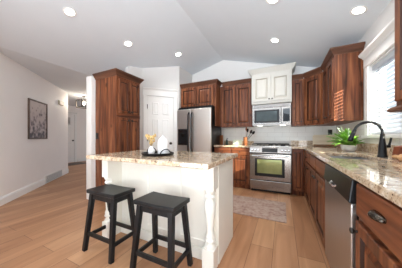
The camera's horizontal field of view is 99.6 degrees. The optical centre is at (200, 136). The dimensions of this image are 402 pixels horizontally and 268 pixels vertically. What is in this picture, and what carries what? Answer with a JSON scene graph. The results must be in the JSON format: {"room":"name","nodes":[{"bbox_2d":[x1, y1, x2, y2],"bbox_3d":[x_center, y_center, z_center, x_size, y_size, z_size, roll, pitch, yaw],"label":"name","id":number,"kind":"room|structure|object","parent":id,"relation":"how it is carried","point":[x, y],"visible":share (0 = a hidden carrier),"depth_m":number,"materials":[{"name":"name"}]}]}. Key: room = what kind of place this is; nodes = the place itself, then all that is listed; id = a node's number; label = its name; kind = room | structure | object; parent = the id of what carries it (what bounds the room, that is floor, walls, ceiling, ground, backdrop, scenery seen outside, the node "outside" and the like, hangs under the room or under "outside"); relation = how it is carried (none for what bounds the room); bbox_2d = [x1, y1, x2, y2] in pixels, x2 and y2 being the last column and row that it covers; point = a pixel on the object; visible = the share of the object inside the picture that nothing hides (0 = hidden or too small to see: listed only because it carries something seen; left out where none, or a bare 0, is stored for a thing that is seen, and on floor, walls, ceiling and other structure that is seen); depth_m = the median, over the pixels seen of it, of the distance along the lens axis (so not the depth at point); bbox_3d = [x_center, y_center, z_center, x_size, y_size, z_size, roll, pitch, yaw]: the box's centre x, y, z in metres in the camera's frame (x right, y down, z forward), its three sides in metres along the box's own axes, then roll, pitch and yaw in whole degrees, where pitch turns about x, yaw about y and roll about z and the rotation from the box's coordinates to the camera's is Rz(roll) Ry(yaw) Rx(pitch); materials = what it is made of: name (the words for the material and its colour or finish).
{"room":"kitchen","nodes":[
{"label":"kitchen","id":0,"kind":"room"},
{"bbox_2d":[0,53,67,196],"bbox_3d":[-3.222,-0.377,2.564,0.141,2.948,5.558,0,0,-19],"label":"wall","id":1,"kind":"structure","parent":0,"point":[24,161],"depth_m":3.27,"materials":[{"name":"white paint"}]},
{"bbox_2d":[0,179,44,205],"bbox_3d":[-2.926,1.030,1.956,0.016,0.135,4.214,0,0,-19],"label":"baseboard","id":2,"kind":"structure","parent":1,"relation":"attached to","point":[9,197],"depth_m":3.14,"materials":[{"name":"white paint"}]},
{"bbox_2d":[28,98,47,138],"bbox_3d":[-3.524,-0.365,3.687,0.027,0.815,0.700,0,0,-19],"label":"framed picture","id":3,"kind":"object","parent":1,"relation":"attached to","point":[37,111],"visible":1,"depth_m":3.65,"materials":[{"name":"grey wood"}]},
{"bbox_2d":[45,169,61,183],"bbox_3d":[-3.769,1.000,4.373,0.024,0.185,0.880,0,0,-19],"label":"air vent","id":4,"kind":"object","parent":1,"relation":"in","point":[57,174],"visible":0.98,"depth_m":4.30,"materials":[{"name":"white metal"}]},
{"bbox_2d":[62,169,68,175],"bbox_3d":[-3.995,1.030,5.005,0.016,0.135,0.438,0,0,-19],"label":"baseboard","id":5,"kind":"structure","parent":1,"relation":"attached to","point":[65,171],"depth_m":5.00,"materials":[{"name":"white paint"}]},
{"bbox_2d":[68,105,85,162],"bbox_3d":[-5.214,-0.133,8.220,0.120,2.460,5.500,0,0,26],"label":"wall","id":6,"kind":"structure","parent":0,"point":[81,113],"depth_m":7.65,"materials":[{"name":"white paint"}]},
{"bbox_2d":[68,112,76,162],"bbox_3d":[-5.688,0.017,6.989,0.104,2.160,1.100,0,0,26],"label":"door","id":7,"kind":"structure","parent":6,"relation":"in","point":[72,116],"depth_m":7.34,"materials":[{"name":"white paint"}]},
{"bbox_2d":[86,76,95,199],"bbox_3d":[-1.787,0.017,3.347,0.140,2.160,0.825,0,0,26],"label":"wall","id":8,"kind":"structure","parent":0,"point":[90,80],"depth_m":2.98,"materials":[{"name":"white paint"}]},
{"bbox_2d":[129,66,141,149],"bbox_3d":[-1.487,-0.254,3.866,0.337,2.701,0.129,0,0,-39],"label":"wall","id":9,"kind":"structure","parent":0,"point":[135,71],"depth_m":3.88,"materials":[{"name":"paint"}]},
{"bbox_2d":[142,66,178,150],"bbox_3d":[-0.966,-0.337,4.109,0.870,2.867,0.120,0,0,-19],"label":"wall","id":10,"kind":"structure","parent":0,"point":[155,77],"depth_m":4.06,"materials":[{"name":"paint"}]},
{"bbox_2d":[143,87,177,150],"bbox_3d":[-0.945,-0.021,4.004,0.800,2.235,0.104,0,0,-19],"label":"door","id":11,"kind":"structure","parent":10,"relation":"in","point":[157,102],"depth_m":4.01,"materials":[{"name":"white paint"}]},
{"bbox_2d":[0,161,330,267],"bbox_3d":[-3.160,1.127,4.736,12.200,0.060,10.200,0,0,26],"label":"floor","id":12,"kind":"structure","parent":0,"point":[43,227],"depth_m":1.85,"materials":[{"name":"brown wood"}]},
{"bbox_2d":[68,162,84,165],"bbox_3d":[-5.206,1.091,6.829,0.600,0.011,0.900,0,0,26],"label":"doormat","id":13,"kind":"object","parent":12,"relation":"on","point":[75,163],"visible":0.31,"depth_m":6.96,"materials":[{"name":"fabric"}]},
{"bbox_2d":[82,184,134,263],"bbox_3d":[-0.892,0.806,1.688,0.416,0.587,0.315,0,0,26],"label":"bar stool","id":14,"kind":"object","parent":12,"relation":"on","point":[111,194],"visible":0.92,"depth_m":1.63,"materials":[{"name":"black wood"}]},
{"bbox_2d":[92,68,143,186],"bbox_3d":[-1.486,0.001,3.100,0.595,2.192,0.610,0,0,26],"label":"pantry cabinet","id":15,"kind":"object","parent":12,"relation":"on","point":[117,90],"visible":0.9,"depth_m":2.91,"materials":[{"name":"brown wood"}]},
{"bbox_2d":[130,191,192,267],"bbox_3d":[-0.324,0.806,1.415,0.416,0.587,0.315,0,0,26],"label":"bar stool","id":16,"kind":"object","parent":12,"relation":"on","point":[157,204],"visible":1,"depth_m":1.37,"materials":[{"name":"black wood"}]},
{"bbox_2d":[102,159,232,267],"bbox_3d":[-0.362,0.659,1.863,1.276,0.876,0.645,0,0,26],"label":"kitchen island","id":17,"kind":"object","parent":12,"relation":"on","point":[210,192],"visible":0.77,"depth_m":1.63,"materials":[{"name":"paint"}]},
{"bbox_2d":[86,150,237,169],"bbox_3d":[-0.376,0.201,1.798,1.345,0.038,0.835,0,0,26],"label":"island countertop","id":18,"kind":"structure","parent":17,"relation":"on","point":[185,159],"depth_m":1.50,"materials":[{"name":"stone"}]},
{"bbox_2d":[141,147,173,156],"bbox_3d":[-0.434,0.145,1.717,0.342,0.072,0.326,0,0,26],"label":"tray","id":19,"kind":"object","parent":18,"relation":"on","point":[170,153],"visible":0.82,"depth_m":1.60,"materials":[{"name":"black plastic"}]},
{"bbox_2d":[145,134,155,153],"bbox_3d":[-0.501,0.070,1.729,0.106,0.210,0.113,0,0,-42],"label":"flower vase","id":20,"kind":"object","parent":19,"relation":"on","point":[151,150],"visible":0.98,"depth_m":1.71,"materials":[{"name":"white ceramic"}]},
{"bbox_2d":[158,135,167,153],"bbox_3d":[-0.387,0.079,1.734,0.108,0.192,0.108,0,0,0],"label":"house","id":21,"kind":"object","parent":19,"relation":"on","point":[162,142],"visible":0.85,"depth_m":1.69,"materials":[{"name":"white ceramic"}]},
{"bbox_2d":[177,105,220,151],"bbox_3d":[-0.043,0.195,4.182,0.875,1.805,0.798,0,0,26],"label":"refrigerator","id":22,"kind":"object","parent":12,"relation":"on","point":[197,131],"visible":0.67,"depth_m":3.87,"materials":[{"name":"silver metal"}]},
{"bbox_2d":[214,147,250,188],"bbox_3d":[0.776,0.658,3.944,0.782,0.877,0.648,0,0,26],"label":"base cabinet","id":23,"kind":"object","parent":12,"relation":"on","point":[241,164],"visible":0.5,"depth_m":3.60,"materials":[{"name":"brown wood"}]},
{"bbox_2d":[214,141,253,147],"bbox_3d":[0.778,0.159,3.955,0.792,0.123,0.620,0,0,26],"label":"countertop","id":24,"kind":"structure","parent":23,"relation":"on","point":[230,143],"depth_m":3.81,"materials":[{"name":"stone"}]},
{"bbox_2d":[233,140,241,144],"bbox_3d":[0.868,0.126,4.080,0.230,0.115,0.046,0,0,26],"label":"card","id":25,"kind":"object","parent":24,"relation":"on","point":[235,142],"visible":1,"depth_m":4.08,"materials":[{"name":"white paper"}]},
{"bbox_2d":[243,137,246,144],"bbox_3d":[1.021,0.091,3.914,0.098,0.180,0.097,0,0,26],"label":"utensil crock","id":26,"kind":"object","parent":24,"relation":"on","point":[244,138],"visible":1,"depth_m":3.87,"materials":[{"name":"orange ceramic"}]},
{"bbox_2d":[233,195,286,222],"bbox_3d":[0.805,1.091,2.697,0.975,0.009,0.740,0,0,26],"label":"rug","id":27,"kind":"object","parent":12,"relation":"on","point":[248,206],"visible":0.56,"depth_m":2.58,"materials":[{"name":"fabric"}]},
{"bbox_2d":[250,143,291,194],"bbox_3d":[1.454,0.618,3.559,0.757,0.958,0.675,0,0,26],"label":"range","id":28,"kind":"object","parent":12,"relation":"on","point":[270,163],"visible":1,"depth_m":3.30,"materials":[{"name":"silver metal"}]},
{"bbox_2d":[251,145,290,146],"bbox_3d":[1.480,0.188,3.613,0.757,0.018,0.555,0,0,26],"label":"cooktop","id":29,"kind":"object","parent":28,"relation":"in","point":[251,145],"depth_m":3.46,"materials":[{"name":"metal"}]},
{"bbox_2d":[291,149,303,195],"bbox_3d":[1.919,0.658,3.395,0.195,0.877,0.648,0,0,26],"label":"base cabinet","id":30,"kind":"object","parent":12,"relation":"on","point":[297,156],"visible":0.97,"depth_m":3.14,"materials":[{"name":"brown wood"}]},
{"bbox_2d":[305,151,325,246],"bbox_3d":[1.738,0.658,2.158,0.653,0.877,1.805,0,0,26],"label":"base cabinet","id":31,"kind":"object","parent":12,"relation":"on","point":[314,167],"visible":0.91,"depth_m":1.88,"materials":[{"name":"brown wood"}]},
{"bbox_2d":[290,141,401,207],"bbox_3d":[1.548,0.148,1.937,0.812,0.143,3.592,0,0,26],"label":"countertop","id":32,"kind":"structure","parent":31,"relation":"on","point":[383,176],"depth_m":1.09,"materials":[{"name":"stone"}]},
{"bbox_2d":[313,135,336,145],"bbox_3d":[2.477,0.067,3.379,0.430,0.224,0.106,0,0,31],"label":"cutting board","id":33,"kind":"object","parent":32,"relation":"on","point":[318,140],"visible":0.61,"depth_m":3.39,"materials":[{"name":"brown wood"}]},
{"bbox_2d":[326,127,364,150],"bbox_3d":[1.858,0.020,2.223,0.411,0.322,0.471,0,0,-10],"label":"potted plant","id":34,"kind":"object","parent":32,"relation":"on","point":[342,138],"visible":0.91,"depth_m":2.15,"materials":[{"name":"green plant"}]},
{"bbox_2d":[340,145,357,150],"bbox_3d":[1.924,0.141,2.215,0.172,0.080,0.172,0,0,26],"label":"plant pot","id":35,"kind":"object","parent":32,"relation":"on","point":[344,147],"depth_m":2.15,"materials":[{"name":"white ceramic"}]},
{"bbox_2d":[330,156,369,159],"bbox_3d":[1.446,0.319,1.657,0.410,0.196,0.674,0,0,26],"label":"sink","id":36,"kind":"object","parent":32,"relation":"in","point":[339,157],"visible":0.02,"depth_m":1.91,"materials":[{"name":"metal"}]},
{"bbox_2d":[348,121,391,157],"bbox_3d":[1.563,0.016,1.583,0.308,0.331,0.071,0,0,35],"label":"faucet","id":37,"kind":"object","parent":32,"relation":"on","point":[382,147],"visible":0.99,"depth_m":1.53,"materials":[{"name":"black metal"}]},
{"bbox_2d":[392,145,401,154],"bbox_3d":[1.652,0.119,1.392,0.094,0.124,0.100,0,0,26],"label":"knife block","id":38,"kind":"object","parent":32,"relation":"on","point":[397,150],"visible":0.73,"depth_m":1.40,"materials":[{"name":"brown wood"}]},
{"bbox_2d":[392,154,401,160],"bbox_3d":[1.470,0.152,1.155,0.056,0.056,0.362,0,0,11],"label":"rolling pin","id":39,"kind":"object","parent":32,"relation":"on","point":[399,157],"visible":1,"depth_m":1.26,"materials":[{"name":"brown wood"}]},
{"bbox_2d":[324,163,358,267],"bbox_3d":[1.181,0.661,1.058,0.612,0.872,0.620,0,0,26],"label":"dishwasher","id":40,"kind":"object","parent":12,"relation":"on","point":[340,189],"visible":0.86,"depth_m":1.07,"materials":[{"name":"silver metal"}]},
{"bbox_2d":[349,183,401,267],"bbox_3d":[0.950,0.658,0.525,0.653,0.877,0.520,0,0,26],"label":"base cabinet","id":41,"kind":"object","parent":12,"relation":"on","point":[378,231],"visible":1,"depth_m":0.67,"materials":[{"name":"brown wood"}]},
{"bbox_2d":[179,66,191,107],"bbox_3d":[-0.435,-0.337,4.519,0.100,2.867,0.670,0,0,26],"label":"wall","id":42,"kind":"structure","parent":0,"point":[185,77],"depth_m":4.33,"materials":[{"name":"paint"}]},
{"bbox_2d":[0,0,390,107],"bbox_3d":[-3.767,-1.672,3.474,12.200,0.762,13.000,0,0,26],"label":"ceiling","id":43,"kind":"structure","parent":0,"point":[63,50],"depth_m":2.69,"materials":[{"name":"paint"}]},
{"bbox_2d":[62,7,76,16],"bbox_3d":[-1.756,-1.673,2.275,0.150,0.045,0.155,0,0,32],"label":"recessed light","id":44,"kind":"object","parent":43,"relation":"in","point":[68,11],"visible":1,"depth_m":2.27,"materials":[{"name":"white paint"}]},
{"bbox_2d":[76,96,85,108],"bbox_3d":[-3.835,-1.148,5.571,0.318,0.390,0.318,0,0,26],"label":"lantern","id":45,"kind":"object","parent":43,"relation":"hanging from","point":[81,100],"visible":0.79,"depth_m":5.50,"materials":[{"name":"brown metal"}]},
{"bbox_2d":[123,41,132,46],"bbox_3d":[-1.317,-1.687,3.074,0.150,0.045,0.155,0,0,32],"label":"recessed light","id":46,"kind":"object","parent":43,"relation":"in","point":[126,43],"visible":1,"depth_m":3.07,"materials":[{"name":"white paint"}]},
{"bbox_2d":[266,0,278,3],"bbox_3d":[0.852,-1.641,2.031,0.150,0.045,0.155,0,0,19],"label":"recessed light","id":47,"kind":"object","parent":43,"relation":"in","point":[267,1],"visible":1,"depth_m":2.06,"materials":[{"name":"white paint"}]},
{"bbox_2d":[270,38,279,42],"bbox_3d":[1.255,-1.643,2.892,0.150,0.045,0.155,0,0,19],"label":"recessed light","id":48,"kind":"object","parent":43,"relation":"in","point":[274,40],"visible":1,"depth_m":2.88,"materials":[{"name":"white paint"}]},
{"bbox_2d":[349,5,367,14],"bbox_3d":[1.749,-1.406,1.889,0.150,0.045,0.155,0,0,32],"label":"recessed light","id":49,"kind":"object","parent":43,"relation":"in","point":[357,10],"visible":1,"depth_m":1.88,"materials":[{"name":"white paint"}]},
{"bbox_2d":[192,60,316,187],"bbox_3d":[1.322,-0.458,4.124,3.410,3.110,0.140,0,0,26],"label":"wall","id":50,"kind":"structure","parent":0,"point":[224,70],"depth_m":4.30,"materials":[{"name":"paint"}]},
{"bbox_2d":[180,79,221,126],"bbox_3d":[0.062,-0.774,4.281,0.987,1.042,0.660,0,0,26],"label":"upper cabinet","id":51,"kind":"object","parent":50,"relation":"attached to","point":[207,92],"visible":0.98,"depth_m":4.00,"materials":[{"name":"brown wood"}]},
{"bbox_2d":[220,78,253,127],"bbox_3d":[0.855,-0.764,4.056,0.752,1.062,0.382,0,0,26],"label":"upper cabinet","id":52,"kind":"object","parent":50,"relation":"attached to","point":[236,95],"visible":0.99,"depth_m":3.90,"materials":[{"name":"brown wood"}]},
{"bbox_2d":[224,141,253,144],"bbox_3d":[0.927,0.139,4.213,0.740,0.084,0.024,0,0,26],"label":"backsplash","id":53,"kind":"structure","parent":50,"relation":"attached to","point":[229,142],"depth_m":4.11,"materials":[{"name":"stone"}]},
{"bbox_2d":[248,62,295,104],"bbox_3d":[1.516,-1.065,3.668,0.909,0.735,0.509,0,0,26],"label":"upper cabinet","id":54,"kind":"object","parent":50,"relation":"attached to","point":[270,84],"visible":1,"depth_m":3.47,"materials":[{"name":"beige paint"}]},
{"bbox_2d":[252,102,290,126],"bbox_3d":[1.531,-0.468,3.705,0.750,0.451,0.418,0,0,26],"label":"microwave","id":55,"kind":"object","parent":54,"relation":"attached to","point":[279,114],"visible":1,"depth_m":3.56,"materials":[{"name":"metal"}]},
{"bbox_2d":[291,73,303,126],"bbox_3d":[1.985,-0.729,3.513,0.205,1.012,0.382,0,0,26],"label":"upper cabinet","id":56,"kind":"object","parent":50,"relation":"attached to","point":[297,104],"visible":0.96,"depth_m":3.38,"materials":[{"name":"brown wood"}]},
{"bbox_2d":[302,67,342,126],"bbox_3d":[2.277,-0.729,3.231,0.618,1.012,0.626,0,0,26],"label":"upper cabinet","id":57,"kind":"object","parent":50,"relation":"attached to","point":[313,79],"visible":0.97,"depth_m":3.13,"materials":[{"name":"brown wood"}]},
{"bbox_2d":[358,0,401,134],"bbox_3d":[0.799,-0.138,-0.739,0.140,2.470,9.360,0,0,26],"label":"wall","id":58,"kind":"structure","parent":0,"point":[388,13],"depth_m":1.89,"materials":[{"name":"paint"}]},
{"bbox_2d":[224,120,401,144],"bbox_3d":[0.873,-0.083,2.266,2.330,0.360,3.600,0,0,26],"label":"wall tile","id":59,"kind":"structure","parent":58,"relation":"attached to","point":[262,133],"depth_m":3.71,"materials":[{"name":"white tile"}]},
{"bbox_2d":[320,42,364,123],"bbox_3d":[2.111,-0.729,2.597,0.369,1.012,0.710,0,0,26],"label":"upper cabinet","id":60,"kind":"object","parent":58,"relation":"attached to","point":[342,68],"visible":0.99,"depth_m":2.34,"materials":[{"name":"brown wood"}]},
{"bbox_2d":[291,141,398,155],"bbox_3d":[1.552,0.129,1.940,0.807,0.104,3.581,0,0,26],"label":"backsplash","id":61,"kind":"structure","parent":58,"relation":"attached to","point":[368,147],"depth_m":2.14,"materials":[{"name":"stone"}]},
{"bbox_2d":[358,17,401,137],"bbox_3d":[1.868,-0.525,1.576,0.218,1.075,1.340,0,0,26],"label":"window","id":62,"kind":"structure","parent":58,"relation":"in","point":[385,40],"depth_m":2.05,"materials":[{"name":"white paint"}]},
{"bbox_2d":[372,49,401,133],"bbox_3d":[1.881,-0.447,1.570,0.060,0.824,1.104,0,0,26],"label":"window blind","id":63,"kind":"object","parent":62,"relation":"attached to","point":[390,57],"visible":0.86,"depth_m":1.83,"materials":[{"name":"white plastic"}]},
{"bbox_2d":[387,0,401,112],"bbox_3d":[1.212,-0.703,0.735,0.375,1.094,0.715,0,0,26],"label":"upper cabinet","id":64,"kind":"object","parent":58,"relation":"attached to","point":[398,3],"visible":1,"depth_m":1.01,"materials":[{"name":"brown wood"}]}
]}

